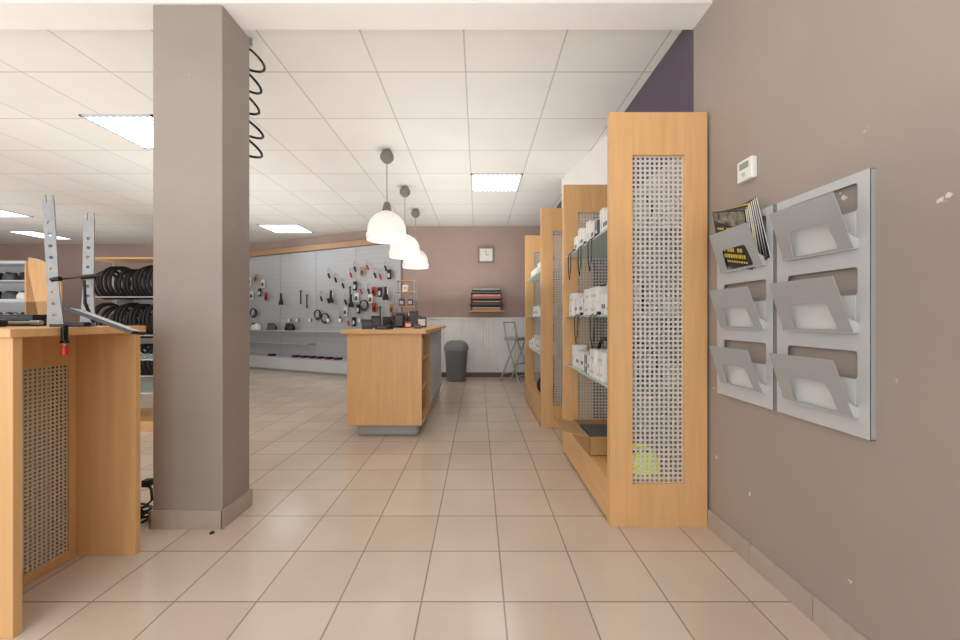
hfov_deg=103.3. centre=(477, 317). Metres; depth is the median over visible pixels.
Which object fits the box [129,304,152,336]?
tyre
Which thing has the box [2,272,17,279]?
helmet
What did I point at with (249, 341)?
shelf
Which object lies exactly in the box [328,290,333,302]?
saddle
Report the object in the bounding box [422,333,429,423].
shelf
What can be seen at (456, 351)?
waste bin
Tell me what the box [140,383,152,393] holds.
glass shelf
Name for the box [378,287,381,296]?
blister pack
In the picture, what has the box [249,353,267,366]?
shelf
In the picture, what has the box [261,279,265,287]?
blister pack
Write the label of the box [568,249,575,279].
lead
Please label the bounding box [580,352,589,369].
product box
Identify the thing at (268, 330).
shelf
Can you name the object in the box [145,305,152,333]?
tyre
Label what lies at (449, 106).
ceiling
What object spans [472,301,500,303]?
paper stack
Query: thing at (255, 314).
lock
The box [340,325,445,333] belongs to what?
countertop
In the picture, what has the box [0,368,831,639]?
floor
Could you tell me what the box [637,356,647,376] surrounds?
product box
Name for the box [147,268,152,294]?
tyre
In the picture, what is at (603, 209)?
product box
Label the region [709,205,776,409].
brochure rack
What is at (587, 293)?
product box
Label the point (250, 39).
air hose
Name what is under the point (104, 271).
tyre
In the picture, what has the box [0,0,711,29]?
ceiling beam
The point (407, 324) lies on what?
gift box
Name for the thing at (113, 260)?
rack
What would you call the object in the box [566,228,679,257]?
glass shelf
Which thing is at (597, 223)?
product box
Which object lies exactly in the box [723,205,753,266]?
magazine
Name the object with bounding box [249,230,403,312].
wall
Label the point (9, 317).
box
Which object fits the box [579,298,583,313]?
product box
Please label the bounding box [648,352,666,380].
product box
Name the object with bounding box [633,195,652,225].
cable loop
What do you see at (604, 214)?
product box
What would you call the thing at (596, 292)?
product box
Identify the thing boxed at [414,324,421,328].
card reader
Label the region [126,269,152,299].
tyre
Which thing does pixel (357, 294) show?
blister pack
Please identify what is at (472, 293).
rack
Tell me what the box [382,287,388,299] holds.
saddle
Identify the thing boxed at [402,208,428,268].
pendant lamp
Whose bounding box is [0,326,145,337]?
countertop
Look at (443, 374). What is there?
baseboard
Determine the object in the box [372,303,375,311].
blister pack
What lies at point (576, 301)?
product box
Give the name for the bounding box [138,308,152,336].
tyre
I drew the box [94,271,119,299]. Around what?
tyre
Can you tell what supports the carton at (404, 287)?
on the stand at (397, 280)
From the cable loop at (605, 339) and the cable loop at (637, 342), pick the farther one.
the cable loop at (605, 339)
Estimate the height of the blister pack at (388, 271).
0.190 m
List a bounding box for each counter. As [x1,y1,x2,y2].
[0,326,145,638]
[340,325,445,434]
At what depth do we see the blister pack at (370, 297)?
7.60 m
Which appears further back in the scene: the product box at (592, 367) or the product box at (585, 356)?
the product box at (585, 356)
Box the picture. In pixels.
[713,211,745,226]
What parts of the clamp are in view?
handle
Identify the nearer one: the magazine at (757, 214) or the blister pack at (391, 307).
the magazine at (757, 214)
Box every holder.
[362,319,372,328]
[371,316,380,327]
[383,317,392,324]
[394,313,404,327]
[409,311,417,326]
[417,317,426,327]
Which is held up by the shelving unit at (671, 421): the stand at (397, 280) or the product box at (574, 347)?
the product box at (574, 347)
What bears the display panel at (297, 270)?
on the floor
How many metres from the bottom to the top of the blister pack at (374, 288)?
0.190 m
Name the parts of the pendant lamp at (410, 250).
lamp shade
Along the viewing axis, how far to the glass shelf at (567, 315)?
2.30 m
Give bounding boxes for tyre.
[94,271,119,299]
[95,303,124,325]
[96,271,123,299]
[99,266,130,298]
[99,306,126,325]
[103,266,132,298]
[104,306,132,325]
[108,266,138,298]
[111,304,141,323]
[114,271,140,299]
[115,303,145,322]
[118,269,146,299]
[119,303,149,328]
[122,272,148,299]
[125,307,151,336]
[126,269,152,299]
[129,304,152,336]
[131,271,147,299]
[132,304,151,336]
[134,266,149,298]
[138,265,152,298]
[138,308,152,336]
[140,344,152,374]
[140,360,147,374]
[142,267,152,295]
[142,304,152,334]
[142,345,152,374]
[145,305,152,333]
[146,347,152,373]
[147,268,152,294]
[150,312,152,328]
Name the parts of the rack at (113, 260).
post, rail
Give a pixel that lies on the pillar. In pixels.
(201, 53)
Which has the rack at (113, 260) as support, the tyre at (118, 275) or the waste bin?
the tyre at (118, 275)
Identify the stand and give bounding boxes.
[42,194,102,326]
[394,278,416,315]
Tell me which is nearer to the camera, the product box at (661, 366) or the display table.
the product box at (661, 366)
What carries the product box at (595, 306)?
on the shelving unit at (671, 421)
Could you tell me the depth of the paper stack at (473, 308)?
7.18 m
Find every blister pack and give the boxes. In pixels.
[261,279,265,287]
[352,317,355,325]
[353,281,357,290]
[355,293,358,301]
[360,267,363,276]
[368,294,372,302]
[372,287,375,295]
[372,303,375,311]
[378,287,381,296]
[387,269,390,278]
[389,304,393,313]
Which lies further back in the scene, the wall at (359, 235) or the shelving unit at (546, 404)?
the wall at (359, 235)
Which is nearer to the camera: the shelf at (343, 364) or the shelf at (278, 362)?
the shelf at (343, 364)
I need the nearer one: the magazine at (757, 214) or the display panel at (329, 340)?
the magazine at (757, 214)
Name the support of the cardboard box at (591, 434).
on the shelving unit at (671, 421)
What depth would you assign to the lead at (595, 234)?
2.50 m
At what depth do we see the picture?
1.76 m
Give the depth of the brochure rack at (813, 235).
1.34 m
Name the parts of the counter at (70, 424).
panel, frame, panel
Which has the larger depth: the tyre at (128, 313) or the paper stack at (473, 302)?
the paper stack at (473, 302)
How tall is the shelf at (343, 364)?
0.240 m
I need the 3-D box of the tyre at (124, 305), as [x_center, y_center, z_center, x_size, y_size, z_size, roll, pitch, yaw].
[-5.918,0.029,6.500,0.044,0.584,0.584,1,0,1]
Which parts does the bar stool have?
leg, leg, seat, leg, leg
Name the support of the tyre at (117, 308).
on the rack at (113, 260)
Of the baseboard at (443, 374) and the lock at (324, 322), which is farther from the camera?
the lock at (324, 322)
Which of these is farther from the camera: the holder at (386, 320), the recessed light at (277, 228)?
the recessed light at (277, 228)
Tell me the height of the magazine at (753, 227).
0.284 m
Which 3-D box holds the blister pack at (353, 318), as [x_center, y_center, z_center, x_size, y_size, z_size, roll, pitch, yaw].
[-2.542,0.075,7.802,0.088,0.190,0.088,0,0,-22]
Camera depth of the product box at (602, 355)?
2.30 m
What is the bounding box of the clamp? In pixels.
[49,324,69,354]
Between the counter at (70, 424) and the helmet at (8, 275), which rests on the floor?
the counter at (70, 424)
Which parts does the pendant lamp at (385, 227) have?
lamp shade, rod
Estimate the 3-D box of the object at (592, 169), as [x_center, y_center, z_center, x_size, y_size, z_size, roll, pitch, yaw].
[1.179,-1.475,4.310,0.197,0.650,1.220,0,0,0]
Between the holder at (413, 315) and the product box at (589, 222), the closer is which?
the product box at (589, 222)
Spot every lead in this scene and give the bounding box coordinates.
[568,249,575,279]
[574,312,582,343]
[578,241,586,275]
[587,233,597,271]
[590,311,600,348]
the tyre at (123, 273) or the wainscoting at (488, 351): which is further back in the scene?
the wainscoting at (488, 351)
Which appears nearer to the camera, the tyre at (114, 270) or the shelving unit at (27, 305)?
the tyre at (114, 270)
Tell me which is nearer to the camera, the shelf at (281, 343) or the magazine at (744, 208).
the magazine at (744, 208)
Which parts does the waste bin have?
lid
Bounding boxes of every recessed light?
[0,209,32,216]
[6,231,71,238]
[79,114,152,148]
[257,224,313,232]
[471,173,522,191]
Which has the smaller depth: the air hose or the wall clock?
the air hose
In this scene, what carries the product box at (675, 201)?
on the shelving unit at (671, 421)
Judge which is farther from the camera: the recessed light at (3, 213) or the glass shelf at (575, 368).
the recessed light at (3, 213)
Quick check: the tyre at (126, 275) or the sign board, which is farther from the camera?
the sign board
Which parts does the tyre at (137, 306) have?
casing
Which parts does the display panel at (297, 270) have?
kick plate, slat panel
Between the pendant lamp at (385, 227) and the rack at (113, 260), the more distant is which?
the rack at (113, 260)
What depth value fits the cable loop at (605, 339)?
3.02 m
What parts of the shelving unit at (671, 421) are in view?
panel, panel, panel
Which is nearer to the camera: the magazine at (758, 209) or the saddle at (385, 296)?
the magazine at (758, 209)
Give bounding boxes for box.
[0,314,46,325]
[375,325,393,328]
[405,322,411,327]
[534,335,539,347]
[537,339,539,350]
[553,417,638,455]
[569,293,583,304]
[569,304,573,315]
[572,345,586,365]
[574,236,577,248]
[574,299,578,314]
[576,350,589,367]
[578,228,585,247]
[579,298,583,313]
[580,229,585,245]
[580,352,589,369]
[584,288,590,301]
[584,302,589,314]
[584,355,586,371]
[586,220,596,241]
[587,355,589,372]
[589,362,597,377]
[590,221,595,238]
[590,301,600,314]
[590,349,606,363]
[591,287,605,300]
[595,220,599,233]
[596,365,606,382]
[598,351,606,366]
[600,208,606,232]
[601,293,606,314]
[602,210,606,230]
[605,299,638,314]
[606,285,638,298]
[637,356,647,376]
[646,214,657,225]
[646,295,670,313]
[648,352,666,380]
[656,299,679,313]
[657,361,679,385]
[660,200,679,225]
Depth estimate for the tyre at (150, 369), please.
6.25 m
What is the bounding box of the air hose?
[249,37,265,158]
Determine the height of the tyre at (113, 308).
0.526 m
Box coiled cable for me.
[140,478,152,523]
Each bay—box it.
[249,254,279,369]
[340,244,401,376]
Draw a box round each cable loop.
[598,337,606,348]
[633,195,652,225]
[633,276,643,304]
[633,342,657,381]
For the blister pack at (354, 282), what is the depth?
7.77 m
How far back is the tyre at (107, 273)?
6.27 m
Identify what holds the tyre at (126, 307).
on the rack at (113, 260)
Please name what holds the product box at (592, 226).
on the shelving unit at (671, 421)
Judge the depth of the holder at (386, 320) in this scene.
4.19 m
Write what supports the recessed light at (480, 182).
in the ceiling
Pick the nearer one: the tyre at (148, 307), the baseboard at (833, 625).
the baseboard at (833, 625)
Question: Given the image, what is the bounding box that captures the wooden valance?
[249,239,379,256]
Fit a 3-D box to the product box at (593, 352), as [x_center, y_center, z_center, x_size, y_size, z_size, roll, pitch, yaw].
[0.833,0.253,2.515,0.152,0.091,0.130,0,0,4]
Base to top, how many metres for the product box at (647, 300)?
0.131 m
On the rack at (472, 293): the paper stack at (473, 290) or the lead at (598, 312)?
the paper stack at (473, 290)
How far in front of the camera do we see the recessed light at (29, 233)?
8.07 m
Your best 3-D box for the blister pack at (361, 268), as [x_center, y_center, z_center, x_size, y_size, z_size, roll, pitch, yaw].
[-2.348,-0.937,7.715,0.088,0.190,0.088,0,0,-25]
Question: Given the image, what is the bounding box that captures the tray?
[63,306,145,334]
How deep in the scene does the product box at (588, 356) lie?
2.66 m
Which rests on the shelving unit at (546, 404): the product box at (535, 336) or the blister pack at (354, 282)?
the product box at (535, 336)
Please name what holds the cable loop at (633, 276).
on the shelving unit at (671, 421)
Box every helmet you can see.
[1,291,18,298]
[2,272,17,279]
[16,291,24,298]
[17,272,24,279]
[251,323,260,329]
[267,323,276,329]
[284,323,294,329]
[633,443,657,474]
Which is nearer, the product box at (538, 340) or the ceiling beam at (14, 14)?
the ceiling beam at (14, 14)
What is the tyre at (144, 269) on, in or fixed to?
on the rack at (113, 260)
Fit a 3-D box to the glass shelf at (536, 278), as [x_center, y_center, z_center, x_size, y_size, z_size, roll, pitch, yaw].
[0.930,-0.514,4.655,0.500,0.012,1.270,0,0,0]
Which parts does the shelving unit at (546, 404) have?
panel, panel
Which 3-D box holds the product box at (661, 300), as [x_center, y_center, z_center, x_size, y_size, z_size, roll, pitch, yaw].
[1.140,-0.066,2.240,0.152,0.091,0.130,0,0,0]
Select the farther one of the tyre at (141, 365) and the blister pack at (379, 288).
the blister pack at (379, 288)
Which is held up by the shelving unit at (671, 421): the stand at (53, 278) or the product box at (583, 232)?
the product box at (583, 232)
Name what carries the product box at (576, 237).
on the shelving unit at (671, 421)
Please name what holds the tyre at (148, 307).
on the rack at (113, 260)
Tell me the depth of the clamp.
1.49 m
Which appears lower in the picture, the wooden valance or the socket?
the wooden valance
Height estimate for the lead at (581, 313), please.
0.239 m
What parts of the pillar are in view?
skirting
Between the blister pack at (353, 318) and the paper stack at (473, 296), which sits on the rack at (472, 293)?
the paper stack at (473, 296)
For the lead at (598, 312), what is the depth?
2.40 m
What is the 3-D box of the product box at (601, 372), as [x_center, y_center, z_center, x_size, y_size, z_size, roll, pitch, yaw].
[0.828,0.344,2.355,0.152,0.091,0.130,0,0,-1]
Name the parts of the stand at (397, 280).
shelf, shelf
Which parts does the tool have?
handle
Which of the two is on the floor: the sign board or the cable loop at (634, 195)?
the sign board
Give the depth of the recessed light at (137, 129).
3.54 m
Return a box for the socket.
[382,202,391,210]
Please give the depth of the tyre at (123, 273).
6.29 m
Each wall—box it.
[0,244,152,325]
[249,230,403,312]
[404,226,539,316]
[553,0,959,639]
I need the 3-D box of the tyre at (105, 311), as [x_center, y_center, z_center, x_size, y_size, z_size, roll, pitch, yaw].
[-6.214,0.063,6.500,0.044,0.526,0.526,1,0,-1]
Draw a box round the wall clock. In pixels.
[478,247,493,262]
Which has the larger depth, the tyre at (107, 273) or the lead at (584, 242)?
the tyre at (107, 273)
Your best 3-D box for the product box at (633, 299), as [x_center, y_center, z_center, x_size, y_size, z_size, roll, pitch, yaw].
[0.841,-0.066,2.225,0.152,0.091,0.130,0,0,1]
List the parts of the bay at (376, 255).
slat panel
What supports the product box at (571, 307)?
on the shelving unit at (671, 421)
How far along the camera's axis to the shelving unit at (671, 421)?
2.09 m
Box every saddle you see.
[279,293,284,304]
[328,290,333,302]
[348,294,354,307]
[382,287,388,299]
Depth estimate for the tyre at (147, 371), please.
6.28 m
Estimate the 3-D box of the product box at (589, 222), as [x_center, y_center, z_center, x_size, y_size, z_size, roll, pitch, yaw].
[0.836,-0.606,2.724,0.102,0.171,0.080,0,0,-2]
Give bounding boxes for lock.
[250,308,256,317]
[314,310,320,319]
[321,313,329,323]
[359,299,368,310]
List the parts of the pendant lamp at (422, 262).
lamp shade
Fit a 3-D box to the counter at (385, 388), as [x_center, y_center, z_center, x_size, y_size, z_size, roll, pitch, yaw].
[-0.895,0.632,4.720,0.810,1.035,2.280,0,0,0]
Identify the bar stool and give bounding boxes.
[499,322,524,383]
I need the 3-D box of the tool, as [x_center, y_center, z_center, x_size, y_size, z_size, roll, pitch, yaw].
[-1.980,0.021,1.593,0.034,0.033,0.250,0,0,1]
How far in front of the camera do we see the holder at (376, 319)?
4.39 m
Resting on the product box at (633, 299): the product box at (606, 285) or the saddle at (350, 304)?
the product box at (606, 285)
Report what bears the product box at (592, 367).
on the shelving unit at (671, 421)
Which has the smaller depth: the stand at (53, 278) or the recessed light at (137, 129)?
the stand at (53, 278)
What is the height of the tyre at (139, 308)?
0.566 m
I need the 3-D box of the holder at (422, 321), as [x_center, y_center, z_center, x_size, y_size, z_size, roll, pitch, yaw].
[-0.680,0.050,4.600,0.110,0.130,0.100,0,0,0]
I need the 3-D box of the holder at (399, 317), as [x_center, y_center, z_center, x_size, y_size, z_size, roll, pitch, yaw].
[-0.920,0.029,4.450,0.110,0.170,0.100,0,0,11]
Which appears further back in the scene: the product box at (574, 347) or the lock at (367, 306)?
the lock at (367, 306)
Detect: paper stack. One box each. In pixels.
[472,289,500,291]
[472,295,500,297]
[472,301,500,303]
[472,307,500,310]
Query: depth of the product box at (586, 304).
2.63 m
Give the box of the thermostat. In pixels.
[737,155,756,183]
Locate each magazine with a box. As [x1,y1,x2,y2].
[712,210,753,269]
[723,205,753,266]
[724,207,755,267]
[728,203,757,267]
[730,201,760,267]
[732,200,764,268]
[737,197,770,270]
[752,198,767,259]
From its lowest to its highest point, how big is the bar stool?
1.089 m
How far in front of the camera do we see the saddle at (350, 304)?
7.76 m
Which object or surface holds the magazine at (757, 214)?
in the brochure rack at (739, 317)
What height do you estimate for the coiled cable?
0.218 m
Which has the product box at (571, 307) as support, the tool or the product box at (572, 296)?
the product box at (572, 296)
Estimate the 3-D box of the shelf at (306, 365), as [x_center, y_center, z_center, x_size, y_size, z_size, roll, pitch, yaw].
[-3.125,0.970,7.900,1.119,0.240,0.480,0,0,24]
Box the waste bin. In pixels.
[444,340,468,381]
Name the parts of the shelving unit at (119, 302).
panel, panel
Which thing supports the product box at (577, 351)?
on the shelving unit at (671, 421)
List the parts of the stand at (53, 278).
arm, arm, lever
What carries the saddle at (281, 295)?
hanging from the display panel at (297, 270)
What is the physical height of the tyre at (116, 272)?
0.526 m
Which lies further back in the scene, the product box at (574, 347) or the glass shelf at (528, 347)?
the glass shelf at (528, 347)
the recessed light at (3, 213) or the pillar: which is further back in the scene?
the recessed light at (3, 213)
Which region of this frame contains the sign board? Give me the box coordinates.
[28,258,61,316]
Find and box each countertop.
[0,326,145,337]
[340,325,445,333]
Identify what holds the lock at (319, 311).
hanging from the display panel at (329, 340)
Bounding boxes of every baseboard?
[441,372,538,376]
[707,507,868,639]
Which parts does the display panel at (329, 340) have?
kick plate, slat panel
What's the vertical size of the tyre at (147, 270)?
0.566 m
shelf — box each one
[140,354,152,359]
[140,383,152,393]
[249,341,274,342]
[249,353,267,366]
[262,355,301,369]
[268,330,310,331]
[275,342,313,344]
[299,358,346,373]
[304,331,339,331]
[340,360,346,373]
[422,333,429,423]
[527,269,579,281]
[527,346,561,354]
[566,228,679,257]
[566,314,679,316]
[566,364,679,386]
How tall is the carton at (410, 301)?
0.120 m
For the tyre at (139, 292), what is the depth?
6.26 m
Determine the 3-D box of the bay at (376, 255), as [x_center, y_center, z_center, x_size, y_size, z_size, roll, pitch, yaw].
[-2.104,-0.160,7.439,1.119,2.620,0.480,0,0,24]
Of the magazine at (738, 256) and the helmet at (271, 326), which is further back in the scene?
the helmet at (271, 326)
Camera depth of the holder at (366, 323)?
3.94 m
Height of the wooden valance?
0.110 m
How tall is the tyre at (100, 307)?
0.584 m
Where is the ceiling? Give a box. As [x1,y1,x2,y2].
[0,30,681,243]
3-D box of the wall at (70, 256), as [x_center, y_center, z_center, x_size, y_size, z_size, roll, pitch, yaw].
[-9.150,-0.325,9.375,7.100,2.950,0.150,0,0,0]
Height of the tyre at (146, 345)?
0.566 m
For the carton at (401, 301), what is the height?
0.120 m
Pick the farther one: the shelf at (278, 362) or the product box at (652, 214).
the shelf at (278, 362)
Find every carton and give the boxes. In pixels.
[399,299,404,305]
[402,285,407,290]
[408,299,412,305]
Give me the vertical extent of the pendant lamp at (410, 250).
0.970 m
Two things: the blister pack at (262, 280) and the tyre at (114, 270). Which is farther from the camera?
the blister pack at (262, 280)
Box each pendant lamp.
[366,149,406,243]
[389,186,420,259]
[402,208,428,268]
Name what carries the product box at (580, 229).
on the shelving unit at (671, 421)
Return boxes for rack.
[87,257,152,376]
[468,292,503,311]
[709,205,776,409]
[769,168,875,439]
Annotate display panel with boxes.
[262,251,315,372]
[299,247,355,375]
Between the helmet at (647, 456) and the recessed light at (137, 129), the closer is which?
the helmet at (647, 456)
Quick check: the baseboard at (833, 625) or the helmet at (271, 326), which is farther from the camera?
the helmet at (271, 326)
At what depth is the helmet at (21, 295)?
7.07 m
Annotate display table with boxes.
[140,354,152,430]
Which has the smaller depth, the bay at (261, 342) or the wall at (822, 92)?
the wall at (822, 92)
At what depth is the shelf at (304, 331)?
7.83 m
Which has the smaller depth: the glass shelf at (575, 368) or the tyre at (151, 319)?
the glass shelf at (575, 368)
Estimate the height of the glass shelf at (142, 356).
0.012 m
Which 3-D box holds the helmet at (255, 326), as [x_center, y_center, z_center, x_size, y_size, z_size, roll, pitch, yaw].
[-5.182,0.193,8.870,0.260,0.156,0.187,0,0,24]
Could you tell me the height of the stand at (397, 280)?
1.850 m
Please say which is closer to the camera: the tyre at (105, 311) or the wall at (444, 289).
the tyre at (105, 311)
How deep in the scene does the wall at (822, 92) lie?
1.29 m
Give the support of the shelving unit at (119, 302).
on the floor
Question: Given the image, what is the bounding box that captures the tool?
[0,319,43,326]
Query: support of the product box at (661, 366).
on the shelving unit at (671, 421)
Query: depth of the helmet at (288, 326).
8.34 m
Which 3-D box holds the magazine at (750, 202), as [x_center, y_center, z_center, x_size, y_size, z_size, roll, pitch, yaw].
[1.223,-0.379,1.771,0.062,0.274,0.217,0,0,0]
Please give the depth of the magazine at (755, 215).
1.66 m
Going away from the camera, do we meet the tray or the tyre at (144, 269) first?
the tray
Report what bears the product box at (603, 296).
on the shelving unit at (671, 421)
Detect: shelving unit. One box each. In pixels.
[0,261,37,313]
[115,282,152,365]
[525,208,591,427]
[562,112,706,526]
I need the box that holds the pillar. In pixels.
[149,5,252,528]
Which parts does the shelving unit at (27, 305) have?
shelf, shelf, panel, panel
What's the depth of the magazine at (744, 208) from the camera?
1.68 m
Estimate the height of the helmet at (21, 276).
0.156 m
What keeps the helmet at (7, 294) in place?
on the shelving unit at (27, 305)
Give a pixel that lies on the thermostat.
(747, 168)
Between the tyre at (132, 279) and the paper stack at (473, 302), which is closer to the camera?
the tyre at (132, 279)

